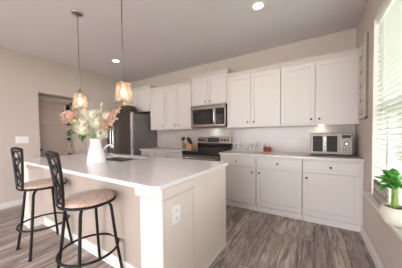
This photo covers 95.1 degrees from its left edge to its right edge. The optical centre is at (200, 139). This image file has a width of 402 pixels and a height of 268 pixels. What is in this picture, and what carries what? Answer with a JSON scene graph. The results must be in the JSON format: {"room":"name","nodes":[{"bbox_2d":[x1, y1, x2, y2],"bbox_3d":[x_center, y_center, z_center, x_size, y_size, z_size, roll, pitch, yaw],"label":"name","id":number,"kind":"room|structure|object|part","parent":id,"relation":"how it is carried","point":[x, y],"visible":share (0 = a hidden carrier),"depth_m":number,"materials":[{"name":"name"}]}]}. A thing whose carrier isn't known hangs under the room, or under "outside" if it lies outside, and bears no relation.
{"room":"kitchen","nodes":[
{"label":"kitchen","id":0,"kind":"room"},
{"bbox_2d":[0,47,129,202],"bbox_3d":[-4.144,-0.159,2.297,0.450,2.742,7.381,0,2,32],"label":"wall","id":1,"kind":"structure","parent":0,"point":[25,79],"depth_m":3.46,"materials":[{"name":"beige paint"}]},
{"bbox_2d":[0,198,22,209],"bbox_3d":[-4.151,1.173,1.857,0.014,0.105,6.540,0,2,32],"label":"baseboard","id":2,"kind":"structure","parent":1,"relation":"attached to","point":[4,205],"depth_m":3.21,"materials":[{"name":"white paint"}]},
{"bbox_2d":[15,136,28,142],"bbox_3d":[-3.237,0.001,3.334,0.010,0.122,0.177,0,2,32],"label":"switch plate","id":3,"kind":"object","parent":1,"relation":"attached to","point":[19,139],"visible":1,"depth_m":3.33,"materials":[{"name":"white plastic"}]},
{"bbox_2d":[38,102,71,156],"bbox_3d":[-3.172,0.176,4.010,0.115,1.923,0.654,0,2,32],"label":"door","id":4,"kind":"structure","parent":1,"relation":"in","point":[54,137],"depth_m":4.01,"materials":[{"name":"beige paint"}]},
{"bbox_2d":[38,99,73,154],"bbox_3d":[-3.207,0.149,4.044,0.020,2.000,0.727,0,2,32],"label":"trim","id":5,"kind":"structure","parent":1,"relation":"attached to","point":[39,100],"depth_m":4.25,"materials":[{"name":"beige paint"}]},
{"bbox_2d":[0,0,366,81],"bbox_3d":[-2.015,-1.564,0.906,5.818,0.100,7.731,0,2,32],"label":"ceiling","id":6,"kind":"structure","parent":0,"point":[160,37],"depth_m":2.63,"materials":[{"name":"white paint"}]},
{"bbox_2d":[71,9,88,110],"bbox_3d":[-1.512,-0.962,2.279,0.175,1.197,0.175,0,2,32],"label":"pendant lamp","id":7,"kind":"object","parent":6,"relation":"hanging from","point":[75,12],"visible":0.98,"depth_m":2.27,"materials":[{"name":"silver metal"}]},
{"bbox_3d":[-1.513,-1.072,2.276,0.011,0.926,0.011,0,2,32],"label":"rod","id":8,"kind":"part","parent":7,"relation":"part of","materials":[{"name":"silver metal"}]},
{"bbox_2d":[114,0,132,104],"bbox_3d":[-0.782,-0.957,1.830,0.175,1.197,0.175,0,2,32],"label":"pendant lamp","id":9,"kind":"object","parent":6,"relation":"hanging from","point":[123,81],"visible":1,"depth_m":1.83,"materials":[{"name":"silver metal"}]},
{"bbox_3d":[-0.783,-1.067,1.827,0.011,0.926,0.011,0,2,32],"label":"rod","id":10,"kind":"part","parent":9,"relation":"part of","materials":[{"name":"silver metal"}]},
{"bbox_3d":[-0.776,-0.465,1.845,0.175,0.213,0.175,0,2,32],"label":"lamp shade","id":11,"kind":"part","parent":9,"relation":"part of","materials":[{"name":"clear glass"}]},
{"bbox_2d":[251,1,265,10],"bbox_3d":[0.675,-1.580,2.179,0.170,0.005,0.170,0,2,32],"label":"recessed light","id":12,"kind":"object","parent":6,"relation":"in","point":[258,5],"visible":1,"depth_m":2.17,"materials":[{"name":"white paint"}]},
{"bbox_2d":[0,204,375,267],"bbox_3d":[-1.982,1.276,0.991,5.818,0.100,7.731,0,2,32],"label":"floor","id":13,"kind":"structure","parent":0,"point":[254,239],"depth_m":2.03,"materials":[{"name":"grey wood"}]},
{"bbox_2d":[10,147,72,261],"bbox_3d":[-1.750,0.630,2.049,0.460,1.128,0.460,0,2,32],"label":"bar stool","id":14,"kind":"object","parent":13,"relation":"on","point":[46,183],"visible":0.92,"depth_m":1.89,"materials":[{"name":"brown metal"}]},
{"bbox_3d":[-1.925,0.302,1.902,0.083,0.415,0.025,0,2,16],"label":"post","id":15,"kind":"part","parent":14,"relation":"part of","materials":[{"name":"brown metal"}]},
{"bbox_3d":[-1.855,0.099,1.844,0.242,0.052,0.031,0,2,28],"label":"crest rail","id":16,"kind":"part","parent":14,"relation":"part of","materials":[{"name":"brown metal"}]},
{"bbox_3d":[-1.916,0.857,2.015,0.205,0.681,0.032,-1,2,-13],"label":"leg","id":17,"kind":"part","parent":14,"relation":"part of","materials":[{"name":"brown metal"}]},
{"bbox_3d":[-1.768,0.303,1.820,0.084,0.415,0.026,1,2,39],"label":"post","id":18,"kind":"part","parent":14,"relation":"part of","materials":[{"name":"brown metal"}]},
{"bbox_3d":[-1.707,0.858,1.887,0.032,0.681,0.205,-1,2,-13],"label":"leg","id":19,"kind":"part","parent":14,"relation":"part of","materials":[{"name":"brown metal"}]},
{"bbox_3d":[-1.751,0.503,2.045,0.422,0.019,0.422,0,2,32],"label":"seat frame","id":20,"kind":"part","parent":14,"relation":"part of","materials":[{"name":"brown metal"}]},
{"bbox_2d":[18,178,65,188],"bbox_3d":[-1.752,0.475,2.044,0.406,0.042,0.406,0,2,32],"label":"seat cushion","id":21,"kind":"object","parent":14,"relation":"on","point":[46,183],"depth_m":1.93,"materials":[{"name":"beige fabric"}]},
{"bbox_3d":[-1.788,0.849,2.224,0.032,0.681,0.205,-1,2,-13],"label":"leg","id":22,"kind":"part","parent":14,"relation":"part of","materials":[{"name":"brown metal"}]},
{"bbox_3d":[-1.579,0.850,2.095,0.205,0.681,0.032,-1,2,-13],"label":"leg","id":23,"kind":"part","parent":14,"relation":"part of","materials":[{"name":"brown metal"}]},
{"bbox_2d":[45,150,123,267],"bbox_3d":[-0.954,0.636,1.540,0.460,1.128,0.489,0,2,32],"label":"bar stool","id":24,"kind":"object","parent":13,"relation":"on","point":[81,201],"visible":1,"depth_m":1.42,"materials":[{"name":"brown metal"}]},
{"bbox_3d":[-1.096,0.105,1.343,0.242,0.052,0.034,1,2,37],"label":"crest rail","id":25,"kind":"part","parent":24,"relation":"part of","materials":[{"name":"brown metal"}]},
{"bbox_3d":[-1.149,0.307,1.425,0.094,0.416,0.030,-1,2,3],"label":"post","id":26,"kind":"part","parent":24,"relation":"part of","materials":[{"name":"brown metal"}]},
{"bbox_3d":[-1.004,0.308,1.318,0.031,0.416,0.095,-1,2,-20],"label":"post","id":27,"kind":"part","parent":24,"relation":"part of","materials":[{"name":"brown metal"}]},
{"bbox_3d":[-1.112,0.862,1.519,0.205,0.681,0.032,-1,2,-13],"label":"leg","id":28,"kind":"part","parent":24,"relation":"part of","materials":[{"name":"brown metal"}]},
{"bbox_3d":[-0.903,0.864,1.390,0.032,0.681,0.205,-1,2,-13],"label":"leg","id":29,"kind":"part","parent":24,"relation":"part of","materials":[{"name":"brown metal"}]},
{"bbox_3d":[-0.947,0.509,1.548,0.422,0.019,0.422,0,2,32],"label":"seat frame","id":30,"kind":"part","parent":24,"relation":"part of","materials":[{"name":"brown metal"}]},
{"bbox_2d":[58,189,114,207],"bbox_3d":[-0.948,0.480,1.547,0.406,0.042,0.406,0,2,32],"label":"seat cushion","id":31,"kind":"object","parent":24,"relation":"on","point":[95,198],"depth_m":1.46,"materials":[{"name":"beige fabric"}]},
{"bbox_3d":[-0.984,0.854,1.727,0.032,0.681,0.205,-1,2,-13],"label":"leg","id":32,"kind":"part","parent":24,"relation":"part of","materials":[{"name":"brown metal"}]},
{"bbox_3d":[-0.775,0.856,1.599,0.205,0.681,0.032,-1,2,-13],"label":"leg","id":33,"kind":"part","parent":24,"relation":"part of","materials":[{"name":"brown metal"}]},
{"bbox_2d":[20,163,226,267],"bbox_3d":[-1.101,0.735,2.305,2.666,0.883,1.043,0,2,32],"label":"kitchen island","id":34,"kind":"object","parent":13,"relation":"on","point":[148,238],"visible":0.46,"depth_m":1.64,"materials":[{"name":"beige paint"}]},
{"bbox_3d":[-2.293,0.739,2.663,0.213,0.882,0.357,0,2,32],"label":"post","id":35,"kind":"part","parent":34,"relation":"part of","materials":[{"name":"beige paint"}]},
{"bbox_3d":[-1.281,1.135,2.015,2.160,0.105,0.022,0,2,32],"label":"baseboard","id":36,"kind":"part","parent":34,"relation":"part of","materials":[{"name":"white paint"}]},
{"bbox_3d":[-1.216,0.744,2.067,2.552,0.882,0.160,0,2,32],"label":"panel","id":37,"kind":"part","parent":34,"relation":"part of","materials":[{"name":"beige paint"}]},
{"bbox_2d":[16,153,227,190],"bbox_3d":[-1.116,0.278,2.296,2.677,0.030,1.128,0,2,32],"label":"island countertop","id":38,"kind":"structure","parent":34,"relation":"on","point":[151,173],"depth_m":1.74,"materials":[{"name":"white stone"}]},
{"bbox_2d":[86,139,105,163],"bbox_3d":[-1.220,0.128,2.141,0.208,0.280,0.208,0,2,13],"label":"pitcher vase","id":39,"kind":"object","parent":38,"relation":"on","point":[96,155],"visible":0.98,"depth_m":2.08,"materials":[{"name":"white ceramic"}]},
{"bbox_2d":[59,109,80,123],"bbox_3d":[-1.483,-0.074,2.206,0.518,0.628,0.220,0,2,32],"label":"hydrangea","id":40,"kind":"object","parent":39,"relation":"in","point":[69,116],"visible":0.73,"depth_m":2.24,"materials":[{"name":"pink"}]},
{"bbox_2d":[67,129,90,140],"bbox_3d":[-1.407,0.056,2.167,0.414,0.368,0.175,0,2,26],"label":"stem","id":41,"kind":"object","parent":39,"relation":"in","point":[69,131],"visible":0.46,"depth_m":2.21,"materials":[{"name":"green"}]},
{"bbox_2d":[74,122,92,138],"bbox_3d":[-1.232,0.027,2.015,0.169,0.431,0.261,0,2,32],"label":"hydrangea","id":42,"kind":"object","parent":39,"relation":"in","point":[82,129],"visible":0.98,"depth_m":1.94,"materials":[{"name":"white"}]},
{"bbox_2d":[76,117,91,138],"bbox_3d":[-1.312,-0.010,2.071,0.158,0.504,0.163,-1,2,0],"label":"hydrangea","id":43,"kind":"object","parent":39,"relation":"in","point":[86,121],"visible":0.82,"depth_m":2.04,"materials":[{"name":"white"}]},
{"bbox_2d":[81,108,93,138],"bbox_3d":[-1.326,-0.073,2.182,0.260,0.623,0.133,0,2,32],"label":"hydrangea","id":44,"kind":"object","parent":39,"relation":"in","point":[84,113],"visible":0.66,"depth_m":2.17,"materials":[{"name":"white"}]},
{"bbox_2d":[86,110,101,132],"bbox_3d":[-1.191,-0.047,2.043,0.148,0.576,0.150,0,2,32],"label":"hydrangea","id":45,"kind":"object","parent":39,"relation":"in","point":[92,115],"visible":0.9,"depth_m":2.01,"materials":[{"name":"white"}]},
{"bbox_2d":[89,117,103,138],"bbox_3d":[-1.145,-0.001,1.993,0.269,0.486,0.156,0,2,32],"label":"hydrangea","id":46,"kind":"object","parent":39,"relation":"in","point":[97,123],"visible":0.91,"depth_m":1.95,"materials":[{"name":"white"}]},
{"bbox_2d":[95,129,107,138],"bbox_3d":[-1.097,0.055,2.052,0.136,0.370,0.261,-1,2,-24],"label":"hydrangea","id":47,"kind":"object","parent":39,"relation":"in","point":[104,133],"visible":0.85,"depth_m":1.98,"materials":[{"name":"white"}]},
{"bbox_2d":[97,121,108,138],"bbox_3d":[-1.088,0.019,2.020,0.356,0.444,0.078,1,2,40],"label":"branch","id":48,"kind":"object","parent":39,"relation":"in","point":[107,123],"visible":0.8,"depth_m":1.95,"materials":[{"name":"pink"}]},
{"bbox_2d":[102,111,112,124],"bbox_3d":[-1.106,-0.035,2.063,0.332,0.550,0.133,0,2,32],"label":"hydrangea","id":49,"kind":"object","parent":39,"relation":"in","point":[105,115],"visible":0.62,"depth_m":1.99,"materials":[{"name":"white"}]},
{"bbox_2d":[102,108,115,127],"bbox_3d":[-1.056,-0.046,2.021,0.437,0.573,0.089,0,2,32],"label":"branch","id":50,"kind":"object","parent":39,"relation":"in","point":[114,109],"visible":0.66,"depth_m":1.93,"materials":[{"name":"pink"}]},
{"bbox_2d":[106,108,120,125],"bbox_3d":[-0.993,-0.043,1.977,0.526,0.567,0.068,1,2,41],"label":"branch","id":51,"kind":"object","parent":39,"relation":"in","point":[114,116],"visible":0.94,"depth_m":1.88,"materials":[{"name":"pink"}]},
{"bbox_2d":[106,157,135,161],"bbox_3d":[-1.148,0.378,2.576,0.724,0.185,0.434,0,2,32],"label":"sink","id":52,"kind":"object","parent":38,"relation":"in","point":[120,159],"visible":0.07,"depth_m":2.81,"materials":[{"name":"silver metal"}]},
{"bbox_3d":[-0.244,0.753,1.404,0.213,0.882,0.357,0,2,32],"label":"post","id":53,"kind":"part","parent":34,"relation":"part of","materials":[{"name":"beige paint"}]},
{"bbox_2d":[172,204,179,224],"bbox_3d":[-0.173,0.528,1.304,0.010,0.124,0.085,0,2,32],"label":"wall outlet","id":54,"kind":"object","parent":34,"relation":"attached to","point":[176,209],"visible":1,"depth_m":1.29,"materials":[{"name":"white plastic"}]},
{"bbox_3d":[0.107,0.737,1.776,0.006,0.882,0.640,0,2,32],"label":"panel","id":55,"kind":"part","parent":34,"relation":"part of","materials":[{"name":"beige paint"}]},
{"bbox_3d":[0.024,1.173,1.634,0.008,0.022,1.003,0,2,32],"label":"shoe moulding","id":56,"kind":"part","parent":34,"relation":"part of","materials":[{"name":"white paint"}]},
{"bbox_2d":[107,111,156,155],"bbox_3d":[-1.747,0.236,4.631,0.919,1.757,0.862,0,2,32],"label":"refrigerator","id":57,"kind":"object","parent":13,"relation":"on","point":[132,132],"visible":0.58,"depth_m":4.29,"materials":[{"name":"grey"}]},
{"bbox_3d":[-2.193,-0.110,4.510,0.283,1.025,0.070,0,2,32],"label":"door","id":58,"kind":"part","parent":57,"relation":"part of","materials":[{"name":"metal"}]},
{"bbox_3d":[-2.057,0.016,4.358,0.026,0.645,0.082,0,2,32],"label":"handle","id":59,"kind":"part","parent":57,"relation":"part of","materials":[{"name":"silver metal"}]},
{"bbox_3d":[-1.799,-0.107,4.268,0.625,1.025,0.070,0,2,32],"label":"door","id":60,"kind":"part","parent":57,"relation":"part of","materials":[{"name":"metal"}]},
{"bbox_2d":[119,105,135,112],"bbox_3d":[-1.785,-0.715,4.478,0.464,0.215,0.325,0,2,32],"label":"basket","id":61,"kind":"object","parent":57,"relation":"on","point":[126,108],"visible":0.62,"depth_m":4.32,"materials":[{"name":"wicker"}]},
{"bbox_3d":[-1.532,-0.105,4.105,0.004,0.985,0.052,0,2,32],"label":"edge trim","id":62,"kind":"part","parent":57,"relation":"part of","materials":[{"name":"silver metal"}]},
{"bbox_2d":[141,150,154,156],"bbox_3d":[-1.036,0.673,4.370,0.435,0.882,0.648,0,2,32],"label":"base cabinet","id":63,"kind":"object","parent":13,"relation":"on","point":[143,152],"visible":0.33,"depth_m":4.11,"materials":[{"name":"grey paint"}]},
{"bbox_2d":[139,147,196,151],"bbox_3d":[-0.727,0.218,4.156,1.210,0.030,0.639,0,2,32],"label":"countertop","id":64,"kind":"structure","parent":63,"relation":"on","point":[166,149],"depth_m":3.97,"materials":[{"name":"stone"}]},
{"bbox_2d":[186,143,193,148],"bbox_3d":[-0.240,0.132,3.993,0.158,0.139,0.110,0,2,32],"label":"knife block","id":65,"kind":"object","parent":64,"relation":"on","point":[189,146],"visible":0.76,"depth_m":3.95,"materials":[{"name":"brown wood"}]},
{"bbox_2d":[155,151,182,158],"bbox_3d":[-0.527,0.677,4.056,0.754,0.882,0.648,0,2,32],"label":"base cabinet","id":66,"kind":"object","parent":13,"relation":"on","point":[157,153],"visible":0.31,"depth_m":3.79,"materials":[{"name":"grey paint"}]},
{"bbox_2d":[182,136,232,160],"bbox_3d":[0.119,0.533,3.615,0.791,1.180,0.691,0,2,32],"label":"range","id":67,"kind":"object","parent":13,"relation":"on","point":[209,148],"visible":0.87,"depth_m":3.66,"materials":[{"name":"black metal"}]},
{"bbox_3d":[-0.045,0.338,3.346,0.691,0.025,0.073,0,2,32],"label":"handle","id":68,"kind":"part","parent":67,"relation":"part of","materials":[{"name":"silver metal"}]},
{"bbox_3d":[-0.025,0.257,3.377,0.787,0.060,0.034,0,2,32],"label":"trim","id":69,"kind":"part","parent":67,"relation":"part of","materials":[{"name":"black plastic"}]},
{"bbox_3d":[-0.020,0.568,3.388,0.781,0.548,0.030,0,2,32],"label":"oven door","id":70,"kind":"part","parent":67,"relation":"part of","materials":[{"name":"silver metal"}]},
{"bbox_2d":[182,148,228,152],"bbox_3d":[0.112,0.211,3.599,0.791,0.015,0.580,0,2,32],"label":"cooktop","id":71,"kind":"object","parent":67,"relation":"in","point":[199,150],"depth_m":3.52,"materials":[{"name":"grey"}]},
{"bbox_2d":[220,154,256,210],"bbox_3d":[0.745,0.685,3.274,0.617,0.882,0.648,0,2,32],"label":"base cabinet","id":72,"kind":"object","parent":13,"relation":"on","point":[241,192],"visible":0.72,"depth_m":3.00,"materials":[{"name":"grey paint"}]},
{"bbox_3d":[0.592,0.350,3.021,0.601,0.146,0.020,0,2,32],"label":"drawer","id":73,"kind":"part","parent":72,"relation":"part of","materials":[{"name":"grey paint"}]},
{"bbox_3d":[0.596,0.723,3.033,0.601,0.564,0.020,0,2,32],"label":"door","id":74,"kind":"part","parent":72,"relation":"part of","materials":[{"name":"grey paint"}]},
{"bbox_3d":[0.630,1.091,3.092,0.617,0.085,0.014,0,2,32],"label":"toe moulding","id":75,"kind":"part","parent":72,"relation":"part of","materials":[{"name":"white paint"}]},
{"bbox_2d":[219,150,364,161],"bbox_3d":[1.279,0.231,2.923,1.894,0.030,0.639,0,2,32],"label":"countertop","id":76,"kind":"structure","parent":72,"relation":"on","point":[300,155],"depth_m":2.68,"materials":[{"name":"stone"}]},
{"bbox_2d":[232,143,263,150],"bbox_3d":[0.867,0.133,3.449,0.616,0.153,0.026,0,2,32],"label":"word sign","id":77,"kind":"object","parent":76,"relation":"on","point":[251,147],"visible":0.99,"depth_m":3.42,"materials":[{"name":"white"}]},
{"bbox_2d":[310,133,352,155],"bbox_3d":[1.852,0.060,2.648,0.482,0.314,0.398,0,2,32],"label":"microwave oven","id":78,"kind":"object","parent":76,"relation":"on","point":[337,144],"visible":1,"depth_m":2.50,"materials":[{"name":"metal"}]},
{"bbox_3d":[1.643,0.056,2.592,0.160,0.261,0.016,0,2,32],"label":"door","id":79,"kind":"part","parent":78,"relation":"part of","materials":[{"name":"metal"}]},
{"bbox_3d":[1.643,0.056,2.592,0.116,0.217,0.007,0,2,32],"label":"door glass","id":80,"kind":"part","parent":78,"relation":"part of","materials":[{"name":"black"}]},
{"bbox_3d":[1.784,0.057,2.506,0.116,0.217,0.007,0,2,32],"label":"door glass","id":81,"kind":"part","parent":78,"relation":"part of","materials":[{"name":"black"}]},
{"bbox_3d":[1.784,0.057,2.505,0.160,0.261,0.016,0,2,32],"label":"door","id":82,"kind":"part","parent":78,"relation":"part of","materials":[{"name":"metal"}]},
{"bbox_3d":[1.915,0.058,2.425,0.126,0.261,0.015,0,2,32],"label":"control panel","id":83,"kind":"part","parent":78,"relation":"part of","materials":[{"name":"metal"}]},
{"bbox_2d":[256,156,302,219],"bbox_3d":[1.278,0.689,2.946,0.627,0.882,0.648,0,2,32],"label":"base cabinet","id":84,"kind":"object","parent":13,"relation":"on","point":[279,181],"visible":1,"depth_m":2.69,"materials":[{"name":"grey paint"}]},
{"bbox_3d":[1.163,1.094,2.764,0.627,0.085,0.014,0,2,32],"label":"toe moulding","id":85,"kind":"part","parent":84,"relation":"part of","materials":[{"name":"white paint"}]},
{"bbox_3d":[1.125,0.354,2.694,0.611,0.146,0.020,0,2,32],"label":"drawer","id":86,"kind":"part","parent":84,"relation":"part of","materials":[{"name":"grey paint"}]},
{"bbox_3d":[1.129,0.727,2.705,0.611,0.564,0.020,0,2,32],"label":"door","id":87,"kind":"part","parent":84,"relation":"part of","materials":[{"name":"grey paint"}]},
{"bbox_2d":[302,159,363,231],"bbox_3d":[1.821,0.693,2.613,0.640,0.882,0.648,0,2,32],"label":"base cabinet","id":88,"kind":"object","parent":13,"relation":"on","point":[332,195],"visible":0.98,"depth_m":2.35,"materials":[{"name":"grey paint"}]},
{"bbox_3d":[1.706,1.098,2.431,0.640,0.085,0.014,0,2,32],"label":"toe moulding","id":89,"kind":"part","parent":88,"relation":"part of","materials":[{"name":"white paint"}]},
{"bbox_3d":[1.659,0.358,2.365,0.604,0.146,0.020,0,2,32],"label":"drawer","id":90,"kind":"part","parent":88,"relation":"part of","materials":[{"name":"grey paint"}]},
{"bbox_3d":[1.664,0.730,2.376,0.604,0.564,0.020,0,2,32],"label":"door","id":91,"kind":"part","parent":88,"relation":"part of","materials":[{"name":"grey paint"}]},
{"bbox_2d":[191,103,226,127],"bbox_3d":[0.204,-0.462,3.671,0.760,0.413,0.444,0,2,32],"label":"microwave oven","id":92,"kind":"object","parent":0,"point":[215,115],"visible":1,"depth_m":3.51,"materials":[{"name":"silver metal"}]},
{"bbox_3d":[0.043,-0.442,3.596,0.485,0.293,0.026,0,2,32],"label":"door glass","id":93,"kind":"part","parent":92,"relation":"part of","materials":[{"name":"black"}]},
{"bbox_3d":[0.356,-0.440,3.403,0.180,0.293,0.027,0,2,32],"label":"control panel","id":94,"kind":"part","parent":92,"relation":"part of","materials":[{"name":"black glass"}]},
{"bbox_2d":[130,28,355,152],"bbox_3d":[0.161,-0.262,4.068,5.328,2.742,0.150,0,2,32],"label":"wall","id":95,"kind":"structure","parent":0,"point":[344,40],"depth_m":3.28,"materials":[{"name":"beige paint"}]},
{"bbox_2d":[120,85,156,113],"bbox_3d":[-1.579,-0.998,4.799,1.151,0.610,0.379,0,2,32],"label":"upper cabinet","id":96,"kind":"object","parent":95,"relation":"attached to","point":[140,96],"visible":0.7,"depth_m":4.61,"materials":[{"name":"grey paint"}]},
{"bbox_3d":[-1.860,-0.965,4.809,0.497,0.521,0.020,0,2,32],"label":"door","id":97,"kind":"part","parent":96,"relation":"part of","materials":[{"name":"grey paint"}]},
{"bbox_3d":[-1.583,-1.268,4.791,1.151,0.070,0.378,0,2,32],"label":"crown moulding","id":98,"kind":"part","parent":96,"relation":"part of","materials":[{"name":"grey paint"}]},
{"bbox_3d":[-1.430,-0.962,4.545,0.499,0.521,0.020,0,2,32],"label":"door","id":99,"kind":"part","parent":96,"relation":"part of","materials":[{"name":"grey paint"}]},
{"bbox_2d":[149,86,164,129],"bbox_3d":[-0.943,-0.719,4.418,0.448,0.970,0.379,0,2,32],"label":"upper cabinet","id":100,"kind":"object","parent":95,"relation":"attached to","point":[157,101],"visible":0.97,"depth_m":4.29,"materials":[{"name":"grey paint"}]},
{"bbox_3d":[-0.948,-1.169,4.404,0.448,0.070,0.378,0,2,32],"label":"crown moulding","id":101,"kind":"part","parent":100,"relation":"part of","materials":[{"name":"grey paint"}]},
{"bbox_2d":[163,81,199,129],"bbox_3d":[-0.434,-0.716,4.105,0.739,0.970,0.379,0,2,32],"label":"upper cabinet","id":102,"kind":"object","parent":95,"relation":"attached to","point":[178,97],"visible":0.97,"depth_m":3.96,"materials":[{"name":"grey paint"}]},
{"bbox_3d":[-0.669,-0.688,4.087,0.350,0.869,0.020,0,2,32],"label":"door","id":103,"kind":"part","parent":102,"relation":"part of","materials":[{"name":"grey paint"}]},
{"bbox_3d":[-0.439,-1.165,4.091,0.739,0.070,0.378,0,2,32],"label":"crown moulding","id":104,"kind":"part","parent":102,"relation":"part of","materials":[{"name":"grey paint"}]},
{"bbox_3d":[-0.500,-0.239,4.002,0.739,0.024,0.016,0,2,32],"label":"light rail","id":105,"kind":"part","parent":102,"relation":"part of","materials":[{"name":"grey paint"}]},
{"bbox_3d":[-0.355,-0.686,3.894,0.377,0.869,0.020,0,2,32],"label":"door","id":106,"kind":"part","parent":102,"relation":"part of","materials":[{"name":"grey paint"}]},
{"bbox_2d":[188,68,232,106],"bbox_3d":[0.214,-0.984,3.697,0.902,0.615,0.379,0,2,32],"label":"upper cabinet","id":107,"kind":"object","parent":95,"relation":"attached to","point":[209,88],"visible":0.94,"depth_m":3.55,"materials":[{"name":"grey paint"}]},
{"bbox_3d":[-0.027,-0.950,3.683,0.379,0.526,0.020,0,2,32],"label":"door","id":108,"kind":"part","parent":107,"relation":"part of","materials":[{"name":"grey paint"}]},
{"bbox_3d":[0.211,-1.256,3.688,0.902,0.070,0.378,0,2,32],"label":"crown moulding","id":109,"kind":"part","parent":107,"relation":"part of","materials":[{"name":"grey paint"}]},
{"bbox_3d":[0.306,-0.948,3.478,0.391,0.526,0.020,0,2,32],"label":"door","id":110,"kind":"part","parent":107,"relation":"part of","materials":[{"name":"grey paint"}]},
{"bbox_2d":[226,63,280,127],"bbox_3d":[0.941,-0.706,3.260,0.909,0.970,0.379,0,2,32],"label":"upper cabinet","id":111,"kind":"object","parent":95,"relation":"attached to","point":[253,95],"visible":0.99,"depth_m":3.11,"materials":[{"name":"grey paint"}]},
{"bbox_3d":[0.668,-0.679,3.265,0.433,0.869,0.020,0,2,32],"label":"door","id":112,"kind":"part","parent":111,"relation":"part of","materials":[{"name":"grey paint"}]},
{"bbox_3d":[0.936,-1.156,3.246,0.909,0.070,0.378,0,2,32],"label":"crown moulding","id":113,"kind":"part","parent":111,"relation":"part of","materials":[{"name":"grey paint"}]},
{"bbox_3d":[0.875,-0.229,3.157,0.909,0.024,0.016,0,2,32],"label":"light rail","id":114,"kind":"part","parent":111,"relation":"part of","materials":[{"name":"grey paint"}]},
{"bbox_3d":[1.056,-0.676,3.027,0.464,0.869,0.020,0,2,32],"label":"door","id":115,"kind":"part","parent":111,"relation":"part of","materials":[{"name":"grey paint"}]},
{"bbox_2d":[159,124,354,153],"bbox_3d":[0.590,-0.053,3.718,3.909,0.505,0.010,0,2,32],"label":"backsplash","id":116,"kind":"structure","parent":95,"relation":"attached to","point":[279,138],"depth_m":3.37,"materials":[{"name":"white tile"}]},
{"bbox_2d":[280,48,359,125],"bbox_3d":[1.740,-0.701,2.769,0.958,0.970,0.379,0,2,32],"label":"upper cabinet","id":117,"kind":"object","parent":95,"relation":"attached to","point":[321,89],"visible":0.96,"depth_m":2.62,"materials":[{"name":"grey paint"}]},
{"bbox_3d":[1.456,-0.673,2.780,0.453,0.869,0.020,0,2,32],"label":"door","id":118,"kind":"part","parent":117,"relation":"part of","materials":[{"name":"grey paint"}]},
{"bbox_3d":[1.734,-1.151,2.755,0.958,0.070,0.378,0,2,32],"label":"crown moulding","id":119,"kind":"part","parent":117,"relation":"part of","materials":[{"name":"grey paint"}]},
{"bbox_3d":[1.673,-0.224,2.666,0.958,0.024,0.016,0,2,32],"label":"light rail","id":120,"kind":"part","parent":117,"relation":"part of","materials":[{"name":"grey paint"}]},
{"bbox_3d":[1.861,-0.671,2.532,0.484,0.869,0.020,0,2,32],"label":"door","id":121,"kind":"part","parent":117,"relation":"part of","materials":[{"name":"grey paint"}]},
{"bbox_2d":[355,0,401,267],"bbox_3d":[0.390,-0.128,-0.491,0.160,2.742,7.381,0,2,32],"label":"wall","id":122,"kind":"structure","parent":0,"point":[388,246],"depth_m":1.95,"materials":[{"name":"beige paint"}]},
{"bbox_2d":[358,32,368,119],"bbox_3d":[1.928,-0.721,2.191,0.034,0.940,0.325,0,2,32],"label":"wall panel","id":123,"kind":"object","parent":122,"relation":"attached to","point":[364,44],"visible":1,"depth_m":2.09,"materials":[{"name":"beige wood"}]},
{"bbox_2d":[360,225,384,267],"bbox_3d":[0.182,1.198,-0.640,0.024,0.105,6.825,0,2,32],"label":"baseboard","id":124,"kind":"structure","parent":122,"relation":"attached to","point":[376,259],"depth_m":1.84,"materials":[{"name":"white paint"}]},
{"bbox_2d":[371,0,387,193],"bbox_3d":[1.367,-0.291,1.157,0.104,1.775,1.620,0,2,32],"label":"trim","id":125,"kind":"structure","parent":122,"relation":"attached to","point":[375,127],"depth_m":1.85,"materials":[{"name":"white paint"}]},
{"bbox_2d":[363,192,401,240],"bbox_3d":[1.357,0.609,1.199,0.165,0.055,1.745,0,2,32],"label":"window sill","id":126,"kind":"structure","parent":122,"relation":"attached to","point":[369,196],"depth_m":1.59,"materials":[{"name":"white paint"}]},
{"bbox_2d":[373,179,388,204],"bbox_3d":[1.597,0.477,1.643,0.026,0.174,0.360,0,2,32],"label":"carved block","id":127,"kind":"object","parent":126,"relation":"on","point":[382,196],"visible":0.88,"depth_m":1.62,"materials":[{"name":"grey wood"}]},
{"bbox_2d":[380,203,401,227],"bbox_3d":[1.316,0.515,1.253,0.140,0.128,0.168,0,2,32],"label":"plant pot","id":128,"kind":"object","parent":126,"relation":"on","point":[393,217],"visible":0.88,"depth_m":1.21,"materials":[{"name":"beige ceramic"}]},
{"bbox_2d":[376,168,401,209],"bbox_3d":[1.290,0.344,1.240,0.150,0.291,0.284,0,2,32],"label":"potted plant","id":129,"kind":"object","parent":128,"relation":"in","point":[392,177],"visible":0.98,"depth_m":1.23,"materials":[{"name":"green plant"}]},
{"bbox_2d":[386,99,401,202],"bbox_3d":[1.437,-0.290,1.114,0.050,1.775,1.620,0,2,32],"label":"window","id":130,"kind":"structure","parent":122,"relation":"in","point":[391,154],"depth_m":1.78,"materials":[{"name":"white paint"}]},
{"bbox_2d":[376,0,401,204],"bbox_3d":[1.365,-0.292,1.157,0.060,1.744,1.590,0,2,32],"label":"window blind","id":131,"kind":"object","parent":130,"relation":"attached to","point":[390,18],"visible":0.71,"depth_m":1.55,"materials":[{"name":"white plastic"}]},
{"bbox_3d":[1.352,-1.138,1.127,0.060,0.051,1.574,0,2,32],"label":"head rail","id":132,"kind":"part","parent":131,"relation":"part of","materials":[{"name":"white"}]},
{"bbox_3d":[1.659,-0.291,1.635,0.055,1.690,0.003,0,2,32],"label":"ladder cord","id":133,"kind":"part","parent":131,"relation":"part of","materials":[{"name":"white fabric"}]},
{"label":"outside","id":134,"kind":"structure","parent":0,"visible":0},
{"bbox_2d":[395,159,401,196],"bbox_3d":[0.840,1.775,-3.387,55.000,0.100,55.000,0,2,32],"label":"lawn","id":135,"kind":"structure","parent":134,"point":[398,162],"depth_m":8.45,"materials":[{"name":"white"}]},
{"bbox_2d":[395,95,401,160],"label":"window","id":136,"kind":"structure","parent":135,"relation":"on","point":[399,150],"depth_m":4.25,"materials":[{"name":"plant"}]}
]}

